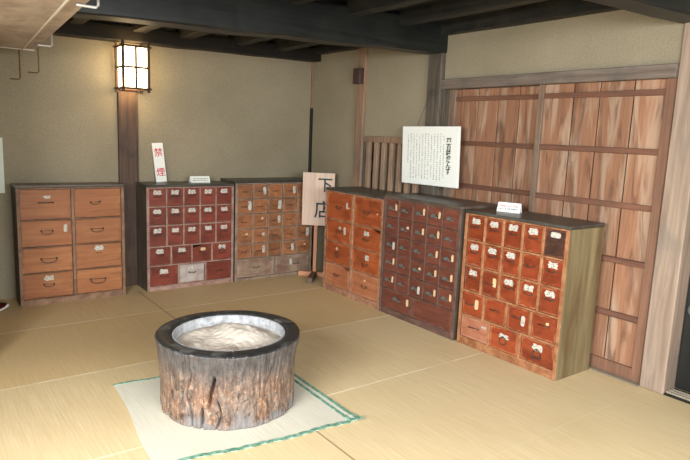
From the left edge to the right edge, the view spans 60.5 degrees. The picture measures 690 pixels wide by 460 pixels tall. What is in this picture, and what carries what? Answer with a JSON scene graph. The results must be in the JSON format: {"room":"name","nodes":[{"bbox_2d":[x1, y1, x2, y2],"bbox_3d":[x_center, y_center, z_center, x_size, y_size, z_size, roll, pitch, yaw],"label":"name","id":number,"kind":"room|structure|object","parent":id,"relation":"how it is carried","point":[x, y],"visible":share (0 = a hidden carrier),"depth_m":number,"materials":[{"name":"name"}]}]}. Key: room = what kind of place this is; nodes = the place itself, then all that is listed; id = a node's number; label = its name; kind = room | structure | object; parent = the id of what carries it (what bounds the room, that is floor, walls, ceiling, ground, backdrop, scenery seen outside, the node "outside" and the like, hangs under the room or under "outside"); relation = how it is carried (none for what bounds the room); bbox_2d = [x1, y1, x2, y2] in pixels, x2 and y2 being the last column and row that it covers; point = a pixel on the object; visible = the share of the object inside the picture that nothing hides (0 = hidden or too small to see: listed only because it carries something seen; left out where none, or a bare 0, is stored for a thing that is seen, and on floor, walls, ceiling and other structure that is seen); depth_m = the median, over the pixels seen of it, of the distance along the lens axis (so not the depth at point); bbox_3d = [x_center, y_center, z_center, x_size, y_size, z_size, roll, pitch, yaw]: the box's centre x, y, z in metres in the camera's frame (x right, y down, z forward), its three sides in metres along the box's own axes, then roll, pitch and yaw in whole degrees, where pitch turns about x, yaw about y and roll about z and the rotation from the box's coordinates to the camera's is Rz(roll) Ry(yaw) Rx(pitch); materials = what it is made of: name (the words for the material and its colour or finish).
{"room":"pharmacy","nodes":[
{"label":"pharmacy","id":0,"kind":"room"},
{"bbox_2d":[0,19,311,299],"bbox_3d":[-1.775,-0.808,5.217,3.800,2.600,0.155,-4,11,-36],"label":"wall","id":1,"kind":"structure","parent":0,"point":[215,115],"depth_m":5.16,"materials":[{"name":"paint"}]},
{"bbox_2d":[0,138,4,192],"bbox_3d":[-2.770,-0.485,4.449,0.352,0.425,0.020,-4,11,-36],"label":"notice","id":2,"kind":"object","parent":1,"relation":"attached to","point":[2,183],"visible":1,"depth_m":4.54,"materials":[{"name":"white paper"}]},
{"bbox_2d":[113,39,151,93],"bbox_3d":[-1.756,-1.344,4.889,0.253,0.406,0.222,-4,11,-36],"label":"wall lantern","id":3,"kind":"object","parent":1,"relation":"attached to","point":[132,62],"visible":1,"depth_m":4.83,"materials":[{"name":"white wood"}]},
{"bbox_2d":[53,21,320,61],"bbox_3d":[-1.650,-1.632,5.011,3.460,0.184,0.147,-4,11,-36],"label":"ceiling beam","id":4,"kind":"structure","parent":1,"relation":"attached to","point":[90,30],"depth_m":5.07,"materials":[{"name":"black wood"}]},
{"bbox_2d":[67,18,89,24],"bbox_3d":[-1.658,-1.563,3.994,0.116,0.155,1.680,-4,11,-36],"label":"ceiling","id":5,"kind":"structure","parent":4,"relation":"on","point":[80,21],"depth_m":4.49,"materials":[{"name":"brown wood"}]},
{"bbox_2d":[129,23,160,32],"bbox_3d":[-1.255,-1.594,4.290,0.113,0.155,1.680,-4,11,-36],"label":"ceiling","id":6,"kind":"structure","parent":4,"relation":"on","point":[141,28],"depth_m":4.75,"materials":[{"name":"brown wood"}]},
{"bbox_2d":[176,28,209,38],"bbox_3d":[-0.934,-1.619,4.526,0.115,0.155,1.680,-4,11,-36],"label":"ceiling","id":7,"kind":"structure","parent":4,"relation":"on","point":[186,34],"depth_m":4.98,"materials":[{"name":"brown wood"}]},
{"bbox_2d":[229,3,334,45],"bbox_3d":[-0.531,-1.650,4.821,0.117,0.155,1.680,-4,11,-36],"label":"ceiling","id":8,"kind":"structure","parent":4,"relation":"on","point":[237,40],"depth_m":5.24,"materials":[{"name":"brown wood"}]},
{"bbox_2d":[270,38,318,51],"bbox_3d":[-0.186,-1.676,5.074,0.114,0.155,1.680,-4,11,-36],"label":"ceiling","id":9,"kind":"structure","parent":4,"relation":"on","point":[283,45],"depth_m":5.47,"materials":[{"name":"brown wood"}]},
{"bbox_2d":[308,108,312,171],"bbox_3d":[-0.378,-0.444,6.269,0.035,1.660,0.032,-4,11,-36],"label":"strip","id":10,"kind":"object","parent":1,"relation":"attached to","point":[311,109],"visible":0.42,"depth_m":6.17,"materials":[{"name":"brown wood"}]},
{"bbox_2d":[310,62,314,107],"bbox_3d":[-0.335,-1.495,6.102,0.032,0.470,0.030,-4,11,-36],"label":"strip","id":11,"kind":"object","parent":1,"relation":"attached to","point":[312,67],"visible":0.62,"depth_m":6.09,"materials":[{"name":"brown wood"}]},
{"bbox_2d":[0,266,689,459],"bbox_3d":[-0.581,1.127,1.928,6.000,0.080,7.400,-4,11,-36],"label":"floor","id":12,"kind":"structure","parent":0,"point":[420,393],"depth_m":3.31,"materials":[{"name":"beige wicker"}]},
{"bbox_2d":[0,302,8,310],"bbox_3d":[-2.631,0.573,4.370,0.270,0.074,0.104,-7,13,-45],"label":"slipper","id":13,"kind":"object","parent":12,"relation":"on","point":[3,306],"visible":1,"depth_m":4.41,"materials":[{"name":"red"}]},
{"bbox_2d":[11,182,125,306],"bbox_3d":[-2.200,0.094,4.755,0.788,0.936,0.219,-4,11,-36],"label":"chest","id":14,"kind":"object","parent":12,"relation":"on","point":[69,238],"visible":1,"depth_m":4.66,"materials":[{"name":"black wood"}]},
{"bbox_2d":[136,181,233,291],"bbox_3d":[-1.445,0.032,5.364,0.807,0.925,0.329,-4,11,-36],"label":"chest","id":15,"kind":"object","parent":12,"relation":"on","point":[185,229],"visible":1,"depth_m":5.21,"materials":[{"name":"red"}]},
{"bbox_2d":[152,143,166,181],"bbox_3d":[-1.649,-0.600,5.255,0.118,0.348,0.050,-4,11,-36],"label":"no smoking sign","id":16,"kind":"object","parent":15,"relation":"on","point":[157,148],"visible":1,"depth_m":5.25,"materials":[{"name":"white paper"}]},
{"bbox_2d":[189,176,209,182],"bbox_3d":[-1.319,-0.460,5.368,0.185,0.057,0.051,-4,11,-36],"label":"tent card","id":17,"kind":"object","parent":15,"relation":"on","point":[193,179],"visible":1,"depth_m":5.36,"materials":[{"name":"white paper"}]},
{"bbox_2d":[113,373,364,459],"bbox_3d":[-0.605,0.892,3.059,1.006,0.019,1.051,-4,11,-36],"label":"mat","id":18,"kind":"object","parent":12,"relation":"on","point":[161,437],"visible":0.58,"depth_m":2.83,"materials":[{"name":"white fabric"}]},
{"bbox_2d":[154,310,299,430],"bbox_3d":[-0.599,0.701,3.087,0.733,0.374,0.733,-4,11,-33],"label":"log brazier","id":19,"kind":"object","parent":18,"relation":"on","point":[200,388],"visible":0.91,"depth_m":2.80,"materials":[{"name":"brown wood"}]},
{"bbox_2d":[177,323,280,350],"bbox_3d":[-0.598,0.551,3.063,0.541,0.064,0.541,-4,11,-36],"label":"ash","id":20,"kind":"object","parent":19,"relation":"in","point":[224,336],"visible":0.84,"depth_m":3.08},
{"bbox_2d":[220,177,311,281],"bbox_3d":[-0.769,-0.031,5.848,0.858,0.949,0.344,-4,11,-36],"label":"chest","id":21,"kind":"object","parent":12,"relation":"on","point":[271,239],"visible":0.95,"depth_m":5.69,"materials":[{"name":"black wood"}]},
{"bbox_2d":[298,172,334,282],"bbox_3d":[-0.293,-0.029,5.692,0.335,1.030,0.321,3,9,6],"label":"sign","id":22,"kind":"object","parent":12,"relation":"on","point":[314,184],"visible":0.91,"depth_m":5.76,"materials":[{"name":"beige wood"}]},
{"bbox_2d":[323,186,403,309],"bbox_3d":[0.204,0.123,5.186,0.398,0.933,0.818,-4,11,-36],"label":"chest","id":23,"kind":"object","parent":12,"relation":"on","point":[354,215],"visible":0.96,"depth_m":5.06,"materials":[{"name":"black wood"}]},
{"bbox_2d":[379,193,497,340],"bbox_3d":[0.688,0.237,4.527,0.406,0.955,0.820,-4,11,-36],"label":"chest","id":24,"kind":"object","parent":12,"relation":"on","point":[423,236],"visible":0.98,"depth_m":4.37,"materials":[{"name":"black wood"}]},
{"bbox_2d":[457,208,604,380],"bbox_3d":[1.178,0.371,3.870,0.373,0.938,0.796,-4,11,-36],"label":"chest","id":25,"kind":"object","parent":12,"relation":"on","point":[529,288],"visible":1,"depth_m":3.66,"materials":[{"name":"brown wood"}]},
{"bbox_2d":[497,202,521,213],"bbox_3d":[1.099,-0.151,3.951,0.155,0.063,0.056,8,11,33],"label":"tent card","id":26,"kind":"object","parent":25,"relation":"on","point":[502,206],"visible":1,"depth_m":3.94,"materials":[{"name":"white paper"}]},
{"bbox_2d":[589,365,638,386],"bbox_3d":[1.245,0.784,4.248,0.120,0.008,1.805,-4,11,-36],"label":"threshold","id":27,"kind":"object","parent":12,"relation":"on","point":[590,367],"visible":0.18,"depth_m":3.62,"materials":[{"name":"brown wood"}]},
{"bbox_2d":[443,86,538,210],"bbox_3d":[1.075,-0.157,4.428,0.037,1.776,0.925,-4,11,-36],"label":"door","id":28,"kind":"structure","parent":27,"relation":"on","point":[477,113],"depth_m":4.34,"materials":[{"name":"brown wood"}]},
{"bbox_2d":[528,78,677,382],"bbox_3d":[1.537,-0.029,3.746,0.036,1.776,0.890,-4,11,-36],"label":"door","id":29,"kind":"structure","parent":27,"relation":"on","point":[633,262],"depth_m":3.61,"materials":[{"name":"brown wood"}]},
{"bbox_2d":[639,23,689,393],"bbox_3d":[1.903,-0.095,3.344,0.198,2.080,0.141,-4,11,-36],"label":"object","id":30,"kind":"structure","parent":12,"relation":"on","point":[671,273],"depth_m":3.32,"materials":[{"name":"brown wood"}]},
{"bbox_2d":[585,0,689,23],"bbox_3d":[-0.423,-0.945,1.461,5.760,0.448,0.169,-4,11,-36],"label":"ceiling beam","id":31,"kind":"structure","parent":30,"relation":"on","point":[678,11],"depth_m":2.83,"materials":[{"name":"brown wood"}]},
{"bbox_2d":[675,280,689,391],"bbox_3d":[2.318,0.054,2.868,0.071,1.930,1.140,-4,11,-36],"label":"door","id":32,"kind":"structure","parent":30,"relation":"in","point":[683,370],"depth_m":3.40,"materials":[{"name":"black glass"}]},
{"bbox_2d":[664,388,689,403],"bbox_3d":[2.878,1.186,2.104,0.130,0.024,3.365,-4,11,-36],"label":"sill","id":33,"kind":"structure","parent":12,"relation":"on","point":[674,393],"depth_m":3.36,"materials":[{"name":"beige wood"}]},
{"bbox_2d":[315,0,446,12],"bbox_3d":[-0.376,-1.219,1.570,6.202,0.082,7.500,-4,11,-36],"label":"ceiling","id":34,"kind":"structure","parent":0,"point":[342,2],"depth_m":4.07,"materials":[{"name":"brown wood"}]},
{"bbox_2d":[370,142,420,192],"bbox_3d":[0.587,-0.567,5.257,0.039,0.700,1.200,-4,11,-36],"label":"wall","id":35,"kind":"structure","parent":0,"point":[396,145],"depth_m":5.48,"materials":[{"name":"paint"}]},
{"bbox_2d":[311,10,683,269],"bbox_3d":[1.822,-0.363,3.352,0.165,2.600,7.260,-4,11,-36],"label":"wall","id":36,"kind":"structure","parent":0,"point":[397,81],"depth_m":4.67,"materials":[{"name":"paint"}]},
{"bbox_2d":[353,68,363,83],"bbox_3d":[0.125,-1.401,5.394,0.051,0.144,0.114,-4,11,-36],"label":"wooden block","id":37,"kind":"object","parent":36,"relation":"attached to","point":[358,73],"visible":1,"depth_m":5.37,"materials":[{"name":"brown wood"}]},
{"bbox_2d":[361,136,418,192],"bbox_3d":[0.438,-0.542,5.192,0.080,0.540,0.841,-4,11,-36],"label":"window","id":38,"kind":"structure","parent":36,"relation":"in","point":[367,140],"depth_m":5.28,"materials":[{"name":"brown wood"}]},
{"bbox_2d":[402,90,460,187],"bbox_3d":[0.676,-0.725,4.665,0.036,0.752,0.630,-4,11,-36],"label":"board","id":39,"kind":"object","parent":36,"relation":"hanging from","point":[430,154],"visible":1,"depth_m":4.65,"materials":[{"name":"white paper"}]},
{"bbox_2d":[436,89,449,195],"bbox_3d":[0.763,-0.230,4.781,0.080,1.800,0.023,-4,11,-36],"label":"door frame","id":40,"kind":"structure","parent":36,"relation":"attached to","point":[445,93],"depth_m":4.65,"materials":[{"name":"wood"}]},
{"bbox_2d":[309,0,621,54],"bbox_3d":[1.779,-1.301,3.198,0.106,0.127,7.150,-4,11,-36],"label":"ceiling beam","id":41,"kind":"structure","parent":36,"relation":"attached to","point":[549,10],"depth_m":3.98,"materials":[{"name":"black wood"}]},
{"bbox_2d":[441,63,678,89],"bbox_3d":[1.335,-1.005,3.953,0.163,0.076,1.774,-4,11,-36],"label":"rail","id":42,"kind":"object","parent":36,"relation":"attached to","point":[657,71],"visible":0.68,"depth_m":3.72,"materials":[{"name":"wood"}]},
{"bbox_2d":[491,84,635,357],"bbox_3d":[2.140,-0.322,3.181,0.140,2.600,6.600,-4,11,-36],"label":"wall","id":43,"kind":"structure","parent":0,"point":[635,84],"depth_m":3.84,"materials":[{"name":"brown wood"}]},
{"bbox_3d":[-1.586,-0.035,0.702,0.120,2.680,4.800,-4,11,-36],"label":"wall","id":44,"kind":"structure","parent":0,"visible":0},
{"bbox_2d":[71,0,447,54],"bbox_3d":[-1.552,-1.221,2.971,5.760,0.453,0.181,-4,11,-36],"label":"ceiling beam","id":45,"kind":"structure","parent":44,"relation":"attached to","point":[317,22],"depth_m":3.71,"materials":[{"name":"black wood"}]},
{"bbox_2d":[0,0,99,79],"bbox_3d":[-1.464,-0.996,2.392,0.855,0.510,3.882,-4,11,-33],"label":"shelf","id":46,"kind":"object","parent":45,"relation":"hanging from","point":[24,24],"visible":1,"depth_m":2.94,"materials":[{"name":"beige"}]},
{"bbox_2d":[288,0,314,4],"bbox_3d":[1.224,-1.083,1.656,0.092,0.112,5.300,-4,11,-36],"label":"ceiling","id":47,"kind":"structure","parent":45,"relation":"on","point":[295,2],"depth_m":3.67,"materials":[{"name":"brown wood"}]},
{"bbox_2d":[346,0,430,16],"bbox_3d":[1.610,-1.112,1.939,0.091,0.115,5.300,-4,11,-36],"label":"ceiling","id":48,"kind":"structure","parent":45,"relation":"on","point":[357,8],"depth_m":3.80,"materials":[{"name":"brown wood"}]},
{"bbox_2d":[397,0,546,25],"bbox_3d":[1.981,-1.142,2.211,0.092,0.111,5.300,-4,11,-36],"label":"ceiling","id":49,"kind":"structure","parent":45,"relation":"on","point":[448,9],"depth_m":3.87,"materials":[{"name":"brown wood"}]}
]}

